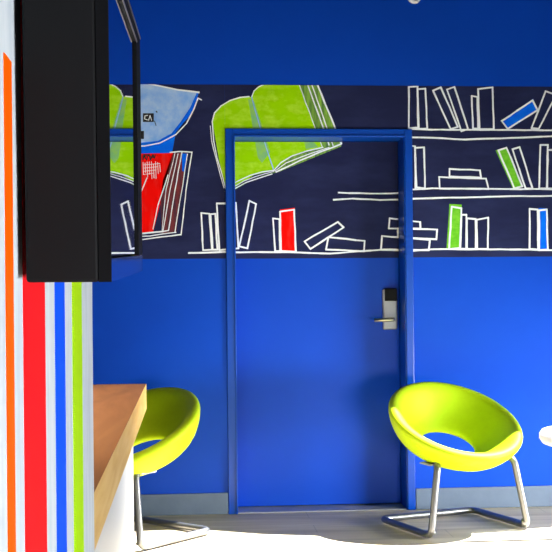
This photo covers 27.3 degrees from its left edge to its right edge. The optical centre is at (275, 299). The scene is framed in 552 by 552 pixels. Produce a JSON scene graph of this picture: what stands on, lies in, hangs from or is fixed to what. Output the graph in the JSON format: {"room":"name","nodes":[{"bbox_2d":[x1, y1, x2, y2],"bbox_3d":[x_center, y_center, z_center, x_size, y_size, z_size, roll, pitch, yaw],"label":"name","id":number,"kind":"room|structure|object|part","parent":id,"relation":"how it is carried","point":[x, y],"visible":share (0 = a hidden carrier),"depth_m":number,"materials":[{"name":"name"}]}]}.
{"room":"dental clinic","nodes":[
{"label":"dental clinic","id":0,"kind":"room"},
{"bbox_2d":[0,0,94,551],"bbox_3d":[-0.285,-0.173,0.666,0.141,2.700,2.572,-1,0,-5],"label":"wall partition","id":1,"kind":"structure","parent":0,"point":[47,441],"depth_m":1.18,"materials":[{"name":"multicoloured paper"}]},
{"bbox_2d":[22,0,142,282],"bbox_3d":[-0.220,-0.194,1.348,0.092,0.354,0.551,-1,0,-3],"label":"television","id":2,"kind":"object","parent":1,"relation":"attached to","point":[82,91],"visible":1,"depth_m":1.08,"materials":[{"name":"black plastic"}]},
{"bbox_3d":[-0.180,-0.041,1.360,0.012,0.022,0.532,-1,3,-3],"label":"trim","id":3,"kind":"part","parent":2,"relation":"part of","materials":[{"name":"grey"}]},
{"bbox_2d":[92,0,551,513],"bbox_3d":[1.190,-0.277,6.494,6.600,2.880,0.240,-1,0,-5],"label":"wall","id":4,"kind":"structure","parent":0,"point":[483,325],"depth_m":6.32,"materials":[{"name":"blue paint"}]},
{"bbox_2d":[134,493,227,515],"bbox_3d":[-1.170,1.125,6.180,1.821,0.117,0.012,-1,0,-5],"label":"baseboard","id":5,"kind":"structure","parent":4,"relation":"attached to","point":[188,503],"depth_m":6.23,"materials":[{"name":"grey plastic"}]},
{"bbox_2d":[225,129,414,513],"bbox_3d":[0.239,0.113,6.404,1.039,2.118,0.250,-1,0,-5],"label":"door","id":6,"kind":"structure","parent":4,"relation":"in","point":[320,292],"depth_m":6.44,"materials":[{"name":"blue paint"}]},
{"bbox_2d":[235,192,398,254],"bbox_3d":[0.232,-0.435,6.447,0.934,0.356,0.003,-1,0,-5],"label":"books","id":7,"kind":"object","parent":6,"relation":"on","point":[267,223],"depth_m":6.45,"materials":[{"name":"white paint"}]},
{"bbox_3d":[0.614,0.113,6.430,0.123,0.022,0.056,-1,0,-5],"label":"lever handle","id":8,"kind":"part","parent":6,"relation":"part of","materials":[{"name":"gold metal"}]},
{"bbox_3d":[0.647,0.053,6.470,0.084,0.232,0.022,-1,0,-5],"label":"lock plate","id":9,"kind":"part","parent":6,"relation":"part of","materials":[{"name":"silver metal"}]},
{"bbox_2d":[140,84,551,258],"bbox_3d":[0.442,-0.712,6.313,3.245,0.956,0.004,-1,0,-5],"label":"mural","id":10,"kind":"object","parent":4,"relation":"attached to","point":[482,155],"visible":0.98,"depth_m":6.34,"materials":[{"name":"multicoloured"}]},
{"bbox_2d":[141,151,192,239],"bbox_3d":[-0.654,-0.570,6.226,0.400,0.493,0.004,-1,0,-5],"label":"book","id":11,"kind":"object","parent":10,"relation":"on","point":[167,176],"depth_m":6.23,"materials":[{"name":"red paint"}]},
{"bbox_2d":[408,0,419,3],"bbox_3d":[0.770,-1.690,6.330,0.080,0.080,0.022,-1,0,-5],"label":"wall sensor","id":12,"kind":"object","parent":4,"relation":"attached to","point":[410,1],"visible":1,"depth_m":6.32,"materials":[{"name":"white paint"}]},
{"bbox_2d":[416,485,551,509],"bbox_3d":[2.640,1.091,6.481,3.734,0.117,0.012,-1,0,-5],"label":"baseboard","id":13,"kind":"structure","parent":4,"relation":"attached to","point":[502,496],"depth_m":6.36,"materials":[{"name":"grey plastic"}]},
{"bbox_2d":[134,506,551,551],"bbox_3d":[1.492,1.211,2.204,6.700,0.100,9.160,-1,0,-5],"label":"floor","id":14,"kind":"structure","parent":0,"point":[334,531],"depth_m":5.72,"materials":[{"name":"grey laminate"}]},
{"bbox_2d":[93,384,146,551],"bbox_3d":[-0.891,0.781,3.531,0.867,0.799,3.198,-1,0,-5],"label":"table","id":15,"kind":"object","parent":14,"relation":"on","point":[119,410],"depth_m":3.71,"materials":[{"name":"brown wood"}]},
{"bbox_3d":[-0.884,0.839,3.522,0.737,0.684,3.158,-1,0,-5],"label":"panel","id":16,"kind":"part","parent":15,"relation":"part of","materials":[{"name":"white laminate"}]},
{"bbox_2d":[133,387,209,549],"bbox_3d":[-0.704,0.813,5.625,0.701,0.727,0.627,-1,0,38],"label":"lounge chair","id":17,"kind":"object","parent":14,"relation":"on","point":[172,414],"visible":0.41,"depth_m":5.59,"materials":[{"name":"fabric"}]},
{"bbox_3d":[-0.625,0.982,5.396,0.096,0.388,0.162,-1,0,24],"label":"leg","id":18,"kind":"part","parent":17,"relation":"part of","materials":[{"name":"silver metal"}]},
{"bbox_2d":[381,382,529,537],"bbox_3d":[0.915,0.798,5.808,0.697,0.727,0.627,-1,0,-24],"label":"lounge chair","id":19,"kind":"object","parent":14,"relation":"on","point":[415,410],"visible":1,"depth_m":5.89,"materials":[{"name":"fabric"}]},
{"bbox_3d":[0.759,0.969,5.593,0.096,0.388,0.162,-1,0,-10],"label":"leg","id":20,"kind":"part","parent":19,"relation":"part of","materials":[{"name":"silver metal"}]},
{"bbox_3d":[1.214,0.965,5.795,0.096,0.388,0.162,-1,0,-38],"label":"leg","id":21,"kind":"part","parent":19,"relation":"part of","materials":[{"name":"silver metal"}]},
{"bbox_2d":[458,539,551,542],"bbox_3d":[1.828,1.156,5.556,1.900,0.002,0.020,-1,0,-5],"label":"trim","id":22,"kind":"structure","parent":14,"relation":"on","point":[527,539],"depth_m":5.50,"materials":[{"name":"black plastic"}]},
{"bbox_2d":[539,426,551,445],"bbox_3d":[1.456,0.855,4.750,0.694,0.610,0.694,-1,0,-5],"label":"side table","id":23,"kind":"object","parent":14,"relation":"on","point":[545,435],"visible":1,"depth_m":4.73,"materials":[{"name":"white paint"}]}
]}

